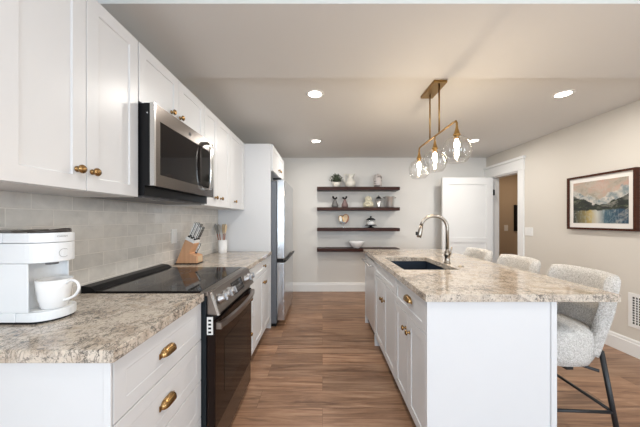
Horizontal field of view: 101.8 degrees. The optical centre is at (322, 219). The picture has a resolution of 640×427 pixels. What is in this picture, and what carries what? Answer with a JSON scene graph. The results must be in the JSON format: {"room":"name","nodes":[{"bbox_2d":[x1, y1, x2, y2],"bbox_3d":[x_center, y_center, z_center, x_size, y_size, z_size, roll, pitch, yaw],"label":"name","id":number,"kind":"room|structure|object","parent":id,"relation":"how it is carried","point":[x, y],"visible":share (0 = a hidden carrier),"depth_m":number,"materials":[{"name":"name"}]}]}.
{"room":"kitchen","nodes":[
{"label":"kitchen","id":0,"kind":"room"},
{"bbox_2d":[9,191,213,295],"bbox_3d":[-1.310,0.089,-0.665,0.120,2.400,10.670,0,0,0],"label":"wall","id":1,"kind":"structure","parent":0,"point":[9,191],"depth_m":1.57,"materials":[{"name":"beige paint"}]},
{"bbox_2d":[0,0,137,196],"bbox_3d":[-1.065,-0.504,1.020,0.345,0.787,0.570,0,0,0],"label":"upper cabinet","id":2,"kind":"object","parent":1,"relation":"attached to","point":[69,68],"visible":1,"depth_m":0.96,"materials":[{"name":"white paint"}]},
{"bbox_2d":[0,191,217,294],"bbox_3d":[-1.246,0.132,1.913,0.009,0.486,2.335,0,0,0],"label":"backsplash","id":3,"kind":"structure","parent":1,"relation":"attached to","point":[113,238],"depth_m":1.52,"materials":[{"name":"tile"}]},
{"bbox_2d":[138,42,203,136],"bbox_3d":[-1.065,-0.747,1.670,0.345,0.302,0.724,0,0,0],"label":"upper cabinet","id":4,"kind":"object","parent":1,"relation":"attached to","point":[157,84],"visible":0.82,"depth_m":1.55,"materials":[{"name":"white paint"}]},
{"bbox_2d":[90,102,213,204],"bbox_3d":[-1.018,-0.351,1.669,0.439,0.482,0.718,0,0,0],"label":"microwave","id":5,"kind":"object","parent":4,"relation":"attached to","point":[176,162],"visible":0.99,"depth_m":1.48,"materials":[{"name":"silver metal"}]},
{"bbox_2d":[171,229,176,243],"bbox_3d":[-1.236,0.139,2.170,0.009,0.118,0.075,0,0,0],"label":"wall outlet","id":6,"kind":"object","parent":1,"relation":"attached to","point":[173,231],"visible":1,"depth_m":2.15,"materials":[{"name":"white plastic"}]},
{"bbox_2d":[166,105,229,207],"bbox_3d":[-1.065,-0.504,2.317,0.345,0.787,0.565,0,0,0],"label":"upper cabinet","id":7,"kind":"object","parent":1,"relation":"attached to","point":[216,132],"visible":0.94,"depth_m":2.33,"materials":[{"name":"white paint"}]},
{"bbox_2d":[200,130,243,209],"bbox_3d":[-1.065,-0.504,2.841,0.345,0.787,0.475,0,0,0],"label":"upper cabinet","id":8,"kind":"object","parent":1,"relation":"attached to","point":[236,145],"visible":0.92,"depth_m":2.81,"materials":[{"name":"white paint"}]},
{"bbox_2d":[271,145,283,180],"bbox_3d":[-0.900,-0.740,3.561,0.675,0.317,0.915,0,0,0],"label":"upper cabinet","id":9,"kind":"object","parent":1,"relation":"attached to","point":[277,163],"visible":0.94,"depth_m":3.43,"materials":[{"name":"white paint"}]},
{"bbox_2d":[282,158,485,282],"bbox_3d":[0.785,0.089,4.730,4.310,2.400,0.120,0,0,0],"label":"wall","id":10,"kind":"structure","parent":0,"point":[419,197],"depth_m":4.67,"materials":[{"name":"white paint"}]},
{"bbox_2d":[293,283,364,291],"bbox_3d":[1.170,1.212,4.662,3.540,0.155,0.016,0,0,0],"label":"baseboard","id":11,"kind":"structure","parent":10,"relation":"attached to","point":[297,287],"depth_m":4.65,"materials":[{"name":"white paint"}]},
{"bbox_2d":[317,247,398,251],"bbox_3d":[0.612,0.523,4.545,1.411,0.055,0.249,0,0,0],"label":"floating shelf","id":12,"kind":"object","parent":10,"relation":"attached to","point":[319,249],"visible":0.74,"depth_m":4.45,"materials":[{"name":"brown wood"}]},
{"bbox_2d":[349,240,363,247],"bbox_3d":[0.592,0.431,4.530,0.272,0.128,0.272,0,0,0],"label":"bowl","id":13,"kind":"object","parent":12,"relation":"on","point":[354,243],"visible":0.94,"depth_m":4.44,"materials":[{"name":"white ceramic"}]},
{"bbox_2d":[317,187,399,191],"bbox_3d":[0.612,-0.529,4.545,1.411,0.055,0.249,0,0,0],"label":"floating shelf","id":14,"kind":"object","parent":10,"relation":"attached to","point":[319,189],"visible":1,"depth_m":4.42,"materials":[{"name":"brown wood"}]},
{"bbox_2d":[330,173,342,186],"bbox_3d":[0.236,-0.687,4.535,0.250,0.260,0.243,0,0,0],"label":"potted plant","id":15,"kind":"object","parent":14,"relation":"on","point":[336,177],"visible":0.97,"depth_m":4.49,"materials":[{"name":"green plant"}]},
{"bbox_2d":[344,174,355,186],"bbox_3d":[0.487,-0.679,4.530,0.185,0.243,0.184,0,0,30],"label":"pitcher","id":16,"kind":"object","parent":14,"relation":"on","point":[350,182],"visible":0.94,"depth_m":4.48,"materials":[{"name":"beige ceramic"}]},
{"bbox_2d":[374,174,381,186],"bbox_3d":[0.965,-0.677,4.530,0.136,0.239,0.136,0,0,0],"label":"canister","id":17,"kind":"object","parent":14,"relation":"on","point":[377,178],"visible":0.84,"depth_m":4.47,"materials":[{"name":"ceramic"}]},
{"bbox_2d":[317,207,399,210],"bbox_3d":[0.612,-0.180,4.545,1.411,0.055,0.249,0,0,0],"label":"floating shelf","id":18,"kind":"object","parent":10,"relation":"attached to","point":[318,208],"visible":1,"depth_m":4.42,"materials":[{"name":"brown wood"}]},
{"bbox_2d":[332,196,337,206],"bbox_3d":[0.216,-0.310,4.530,0.120,0.203,0.120,0,0,0],"label":"ornament","id":19,"kind":"object","parent":18,"relation":"on","point":[334,204],"visible":0.85,"depth_m":4.50,"materials":[{"name":"grey ceramic"}]},
{"bbox_2d":[341,196,347,206],"bbox_3d":[0.389,-0.310,4.530,0.120,0.203,0.120,0,0,0],"label":"ornament","id":20,"kind":"object","parent":18,"relation":"on","point":[344,204],"visible":0.89,"depth_m":4.50,"materials":[{"name":"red ceramic"}]},
{"bbox_2d":[363,196,373,206],"bbox_3d":[0.800,-0.308,4.525,0.184,0.200,0.139,0,0,0],"label":"sculpture","id":21,"kind":"object","parent":18,"relation":"on","point":[368,202],"visible":0.95,"depth_m":4.48,"materials":[{"name":"beige ceramic"}]},
{"bbox_2d":[376,195,380,206],"bbox_3d":[0.977,-0.316,4.530,0.096,0.215,0.096,0,0,0],"label":"cocktail shaker","id":22,"kind":"object","parent":18,"relation":"on","point":[378,199],"visible":0.88,"depth_m":4.50,"materials":[{"name":"silver metal"}]},
{"bbox_2d":[376,199,380,206],"bbox_3d":[0.977,-0.283,4.530,0.094,0.150,0.094,0,0,0],"label":"cup","id":23,"kind":"object","parent":22,"relation":"on","point":[378,201],"depth_m":4.49,"materials":[{"name":"silver metal"}]},
{"bbox_2d":[383,196,395,206],"bbox_3d":[1.169,-0.305,4.530,0.177,0.194,0.175,0,0,45],"label":"ice bucket","id":24,"kind":"object","parent":18,"relation":"on","point":[389,200],"visible":0.88,"depth_m":4.47,"materials":[{"name":"silver metal"}]},
{"bbox_2d":[317,228,399,230],"bbox_3d":[0.612,0.172,4.545,1.411,0.055,0.249,0,0,0],"label":"floating shelf","id":25,"kind":"object","parent":10,"relation":"attached to","point":[318,229],"visible":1,"depth_m":4.42,"materials":[{"name":"brown wood"}]},
{"bbox_2d":[339,214,348,223],"bbox_3d":[0.370,0.024,4.530,0.179,0.241,0.060,0,0,0],"label":"sculpture","id":26,"kind":"object","parent":25,"relation":"on","point":[343,219],"visible":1,"depth_m":4.52,"materials":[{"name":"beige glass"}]},
{"bbox_2d":[365,216,376,227],"bbox_3d":[0.842,0.042,4.530,0.200,0.206,0.200,0,0,0],"label":"jar","id":27,"kind":"object","parent":25,"relation":"on","point":[369,223],"visible":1,"depth_m":4.48,"materials":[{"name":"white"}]},
{"bbox_2d":[177,78,639,157],"bbox_3d":[1.600,-1.161,-0.275,6.000,0.100,11.750,0,0,0],"label":"ceiling","id":28,"kind":"structure","parent":0,"point":[354,117],"depth_m":2.67,"materials":[{"name":"white paint"}]},
{"bbox_2d":[306,89,323,98],"bbox_3d":[-0.066,-1.107,2.300,0.164,0.007,0.164,0,0,0],"label":"recessed light","id":29,"kind":"object","parent":28,"relation":"in","point":[314,93],"visible":1,"depth_m":2.28,"materials":[{"name":"white"}]},
{"bbox_2d":[311,139,321,142],"bbox_3d":[-0.090,-1.107,3.680,0.164,0.007,0.164,0,0,0],"label":"recessed light","id":30,"kind":"object","parent":28,"relation":"in","point":[313,140],"visible":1,"depth_m":3.68,"materials":[{"name":"white"}]},
{"bbox_2d":[409,80,471,178],"bbox_3d":[0.940,-0.755,2.175,0.188,0.710,0.898,0,0,0],"label":"pendant light","id":31,"kind":"object","parent":28,"relation":"hanging from","point":[435,86],"visible":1,"depth_m":2.16,"materials":[{"name":"gold metal"}]},
{"bbox_2d":[416,152,421,161],"bbox_3d":[0.940,-0.611,2.530,0.048,0.095,0.048,0,0,0],"label":"socket","id":32,"kind":"object","parent":31,"relation":"attached to","point":[418,158],"depth_m":2.52,"materials":[{"name":"gold metal"}]},
{"bbox_2d":[432,141,437,152],"bbox_3d":[0.940,-0.611,2.175,0.048,0.095,0.048,0,0,0],"label":"socket","id":33,"kind":"object","parent":31,"relation":"attached to","point":[434,148],"depth_m":2.16,"materials":[{"name":"gold metal"}]},
{"bbox_2d":[453,125,460,139],"bbox_3d":[0.940,-0.611,1.820,0.048,0.095,0.048,0,0,0],"label":"socket","id":34,"kind":"object","parent":31,"relation":"attached to","point":[456,135],"depth_m":1.81,"materials":[{"name":"gold metal"}]},
{"bbox_2d":[467,139,480,142],"bbox_3d":[2.130,-1.107,3.660,0.164,0.007,0.164,0,0,0],"label":"recessed light","id":35,"kind":"object","parent":28,"relation":"in","point":[471,140],"visible":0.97,"depth_m":3.64,"materials":[{"name":"white plastic"}]},
{"bbox_2d":[551,89,575,98],"bbox_3d":[2.130,-1.107,2.300,0.164,0.007,0.164,0,0,0],"label":"recessed light","id":36,"kind":"object","parent":28,"relation":"in","point":[564,93],"visible":1,"depth_m":2.28,"materials":[{"name":"white"}]},
{"bbox_2d":[230,292,639,426],"bbox_3d":[1.600,1.339,-0.275,6.000,0.100,11.750,0,0,0],"label":"floor","id":37,"kind":"structure","parent":0,"point":[322,365],"depth_m":2.10,"materials":[{"name":"brown wood"}]},
{"bbox_2d":[0,303,200,426],"bbox_3d":[-0.915,0.852,1.041,0.646,0.875,0.568,0,0,0],"label":"base cabinet","id":38,"kind":"object","parent":37,"relation":"on","point":[157,383],"visible":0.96,"depth_m":0.79,"materials":[{"name":"white paint"}]},
{"bbox_2d":[0,293,203,362],"bbox_3d":[-0.920,0.394,1.034,0.640,0.038,0.577,0,0,0],"label":"countertop","id":39,"kind":"structure","parent":38,"relation":"on","point":[104,327],"depth_m":0.89,"materials":[{"name":"stone"}]},
{"bbox_2d":[0,228,76,324],"bbox_3d":[-1.106,0.203,1.000,0.260,0.342,0.153,0,0,0],"label":"coffee maker","id":40,"kind":"object","parent":39,"relation":"on","point":[27,256],"visible":0.96,"depth_m":0.93,"materials":[{"name":"white plastic"}]},
{"bbox_2d":[34,275,80,309],"bbox_3d":[-0.990,0.278,0.987,0.160,0.108,0.105,0,0,0],"label":"mug","id":41,"kind":"object","parent":40,"relation":"on","point":[54,292],"visible":1,"depth_m":0.96,"materials":[{"name":"white ceramic"}]},
{"bbox_2d":[81,264,254,426],"bbox_3d":[-0.866,0.800,1.672,0.744,0.918,0.692,0,0,0],"label":"range","id":42,"kind":"object","parent":37,"relation":"on","point":[228,294],"visible":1,"depth_m":1.49,"materials":[{"name":"black"}]},
{"bbox_2d":[96,267,241,292],"bbox_3d":[-0.895,0.381,1.673,0.540,0.027,0.679,0,0,0],"label":"cooktop","id":43,"kind":"object","parent":42,"relation":"in","point":[163,279],"depth_m":1.54,"materials":[{"name":"black glass"}]},
{"bbox_2d":[218,144,270,327],"bbox_3d":[-0.926,0.196,3.090,0.624,2.187,0.020,0,0,0],"label":"panel","id":44,"kind":"object","parent":37,"relation":"on","point":[248,229],"visible":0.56,"depth_m":3.08,"materials":[{"name":"white paint"}]},
{"bbox_2d":[249,267,253,355],"bbox_3d":[-0.912,0.852,2.189,0.652,0.875,0.318,0,0,0],"label":"base cabinet","id":45,"kind":"object","parent":37,"relation":"on","point":[251,270],"visible":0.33,"depth_m":2.30,"materials":[{"name":"white paint"}]},
{"bbox_2d":[254,256,269,349],"bbox_3d":[-0.912,0.852,2.715,0.652,0.875,0.726,0,0,0],"label":"base cabinet","id":46,"kind":"object","parent":37,"relation":"on","point":[262,269],"visible":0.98,"depth_m":2.65,"materials":[{"name":"white paint"}]},
{"bbox_2d":[171,251,271,269],"bbox_3d":[-0.920,0.394,2.551,0.640,0.038,1.054,0,0,0],"label":"countertop","id":47,"kind":"structure","parent":46,"relation":"on","point":[249,259],"depth_m":2.44,"materials":[{"name":"stone"}]},
{"bbox_2d":[175,237,202,263],"bbox_3d":[-1.140,0.259,2.225,0.190,0.231,0.110,0,0,0],"label":"knife block","id":48,"kind":"object","parent":47,"relation":"on","point":[187,255],"visible":0.85,"depth_m":2.17,"materials":[{"name":"brown wood"}]},
{"bbox_2d":[188,222,195,236],"bbox_3d":[-1.098,0.088,2.190,0.069,0.126,0.012,0,0,0],"label":"kitchen knife","id":49,"kind":"object","parent":48,"relation":"in","point":[194,224],"visible":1,"depth_m":2.19,"materials":[{"name":"silver metal"}]},
{"bbox_2d":[191,224,198,238],"bbox_3d":[-1.074,0.100,2.190,0.069,0.126,0.012,0,0,0],"label":"kitchen knife","id":50,"kind":"object","parent":48,"relation":"in","point":[195,230],"visible":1,"depth_m":2.19,"materials":[{"name":"silver metal"}]},
{"bbox_2d":[193,227,200,239],"bbox_3d":[-1.053,0.119,2.190,0.063,0.112,0.012,0,0,0],"label":"kitchen knife","id":51,"kind":"object","parent":48,"relation":"in","point":[198,231],"visible":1,"depth_m":2.19,"materials":[{"name":"silver metal"}]},
{"bbox_2d":[218,240,226,252],"bbox_3d":[-1.125,0.302,2.930,0.096,0.145,0.096,0,0,0],"label":"utensil crock","id":52,"kind":"object","parent":47,"relation":"on","point":[222,244],"visible":0.91,"depth_m":2.89,"materials":[{"name":"white ceramic"}]},
{"bbox_2d":[224,224,226,239],"bbox_3d":[-1.097,0.208,2.931,0.037,0.313,0.034,0,0,37],"label":"spatula","id":53,"kind":"object","parent":52,"relation":"in","point":[225,225],"visible":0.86,"depth_m":2.92,"materials":[{"name":"brown wood"}]},
{"bbox_2d":[271,178,293,326],"bbox_3d":[-0.812,0.394,3.553,0.776,1.790,0.916,0,0,0],"label":"refrigerator","id":54,"kind":"object","parent":37,"relation":"on","point":[281,191],"visible":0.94,"depth_m":3.12,"materials":[{"name":"grey metal"}]},
{"bbox_2d":[365,254,368,322],"bbox_3d":[0.855,0.852,3.249,0.642,0.875,0.018,0,0,0],"label":"end panel","id":55,"kind":"object","parent":37,"relation":"on","point":[366,318],"visible":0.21,"depth_m":3.24,"materials":[{"name":"white paint"}]},
{"bbox_2d":[361,255,374,334],"bbox_3d":[0.824,0.838,2.954,0.687,0.842,0.564,0,0,0],"label":"dishwasher","id":56,"kind":"object","parent":37,"relation":"on","point":[370,263],"visible":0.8,"depth_m":2.91,"materials":[{"name":"white metal"}]},
{"bbox_2d":[375,262,395,378],"bbox_3d":[0.840,0.852,2.281,0.672,0.875,0.734,0,0,0],"label":"base cabinet","id":57,"kind":"object","parent":37,"relation":"on","point":[385,301],"visible":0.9,"depth_m":2.21,"materials":[{"name":"white paint"}]},
{"bbox_2d":[363,249,620,301],"bbox_3d":[1.005,0.394,2.290,0.978,0.038,1.980,0,0,0],"label":"countertop","id":58,"kind":"structure","parent":57,"relation":"on","point":[479,280],"depth_m":1.52,"materials":[{"name":"stone"}]},
{"bbox_2d":[391,261,446,269],"bbox_3d":[0.819,0.514,2.263,0.457,0.200,0.679,0,0,0],"label":"sink","id":59,"kind":"object","parent":58,"relation":"in","point":[406,265],"visible":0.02,"depth_m":2.59,"materials":[{"name":"blue"}]},
{"bbox_2d":[416,214,452,263],"bbox_3d":[0.949,0.165,2.216,0.298,0.418,0.084,0,0,0],"label":"faucet","id":60,"kind":"object","parent":58,"relation":"on","point":[447,253],"visible":1,"depth_m":2.22,"materials":[{"name":"silver metal"}]},
{"bbox_2d":[395,278,425,426],"bbox_3d":[0.840,0.852,1.632,0.672,0.875,0.560,0,0,0],"label":"base cabinet","id":61,"kind":"object","parent":37,"relation":"on","point":[410,309],"visible":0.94,"depth_m":1.57,"materials":[{"name":"white paint"}]},
{"bbox_2d":[464,247,492,261],"bbox_3d":[1.446,0.797,2.715,0.491,0.987,0.495,0,0,0],"label":"bar stool","id":62,"kind":"object","parent":37,"relation":"on","point":[484,254],"visible":0.12,"depth_m":2.70,"materials":[{"name":"fabric"}]},
{"bbox_2d":[426,302,556,426],"bbox_3d":[0.866,0.851,1.339,0.663,0.876,0.023,0,0,0],"label":"end panel","id":63,"kind":"object","parent":37,"relation":"on","point":[489,364],"visible":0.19,"depth_m":1.33,"materials":[{"name":"white paint"}]},
{"bbox_2d":[497,254,540,273],"bbox_3d":[1.446,0.797,2.165,0.491,0.987,0.495,0,0,0],"label":"bar stool","id":64,"kind":"object","parent":37,"relation":"on","point":[529,264],"visible":0.19,"depth_m":2.14,"materials":[{"name":"fabric"}]},
{"bbox_2d":[546,264,620,426],"bbox_3d":[1.446,0.797,1.640,0.491,0.987,0.495,0,0,0],"label":"bar stool","id":65,"kind":"object","parent":37,"relation":"on","point":[583,328],"visible":0.53,"depth_m":1.45,"materials":[{"name":"fabric"}]},
{"bbox_2d":[499,174,517,255],"bbox_3d":[3.780,0.089,4.150,1.440,2.400,2.500,0,0,0],"label":"wall","id":66,"kind":"structure","parent":0,"point":[508,186],"depth_m":5.30,"materials":[{"name":"beige paint"}]},
{"bbox_2d":[514,205,517,230],"bbox_3d":[4.122,-0.031,5.284,0.455,0.530,0.031,0,0,0],"label":"picture frame","id":67,"kind":"object","parent":66,"relation":"attached to","point":[515,206],"visible":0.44,"depth_m":5.27,"materials":[{"name":"black plastic"}]},
{"bbox_2d":[516,207,517,228],"bbox_3d":[4.122,-0.031,5.270,0.385,0.460,0.004,0,0,0],"label":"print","id":68,"kind":"object","parent":67,"relation":"attached to","point":[516,207],"depth_m":5.27,"materials":[{"name":"white"}]},
{"bbox_2d":[486,100,639,341],"bbox_3d":[3.000,0.089,-0.605,0.120,2.400,10.790,0,0,0],"label":"wall","id":69,"kind":"structure","parent":0,"point":[608,141],"depth_m":2.96,"materials":[{"name":"beige paint"}]},
{"bbox_2d":[96,0,639,77],"bbox_3d":[0.845,-1.091,1.629,4.190,0.040,0.678,0,0,0],"label":"ceiling","id":70,"kind":"structure","parent":69,"relation":"attached to","point":[190,38],"depth_m":1.52,"materials":[{"name":"white paint"}]},
{"bbox_2d":[441,177,494,261],"bbox_3d":[2.473,0.283,4.411,0.885,1.988,0.050,0,0,0],"label":"door","id":71,"kind":"structure","parent":69,"relation":"in","point":[466,202],"depth_m":4.41,"materials":[{"name":"white paint"}]},
{"bbox_2d":[483,155,525,262],"bbox_3d":[2.975,0.181,4.213,0.170,2.215,0.917,0,0,0],"label":"trim","id":72,"kind":"structure","parent":69,"relation":"attached to","point":[517,164],"depth_m":4.05,"materials":[{"name":"white paint"}]},
{"bbox_2d":[525,227,532,235],"bbox_3d":[2.936,0.171,3.700,0.009,0.118,0.140,0,0,0],"label":"light switch","id":73,"kind":"object","parent":69,"relation":"attached to","point":[528,230],"visible":1,"depth_m":3.69,"materials":[{"name":"white plastic"}]},
{"bbox_2d":[567,167,639,231],"bbox_3d":[2.918,-0.188,2.745,0.041,0.597,0.680,0,0,0],"label":"framed painting","id":74,"kind":"object","parent":69,"relation":"attached to","point":[610,200],"visible":1,"depth_m":2.67,"materials":[{"name":"brown wood"}]},
{"bbox_2d":[605,330,639,358],"bbox_3d":[2.932,1.212,-1.107,0.016,0.155,9.785,0,0,0],"label":"baseboard","id":75,"kind":"structure","parent":69,"relation":"attached to","point":[627,345],"depth_m":2.53,"materials":[{"name":"white paint"}]},
{"bbox_2d":[628,292,639,329],"bbox_3d":[2.936,0.858,2.297,0.008,0.322,0.397,0,0,0],"label":"air vent","id":76,"kind":"object","parent":69,"relation":"in","point":[633,299],"visible":1,"depth_m":2.45,"materials":[{"name":"white plastic"}]},
{"bbox_2d":[632,297,639,325],"bbox_3d":[2.935,0.858,2.297,0.004,0.258,0.331,0,0,0],"label":"grille","id":77,"kind":"object","parent":76,"relation":"attached to","point":[635,300],"depth_m":2.43,"materials":[{"name":"white plastic"}]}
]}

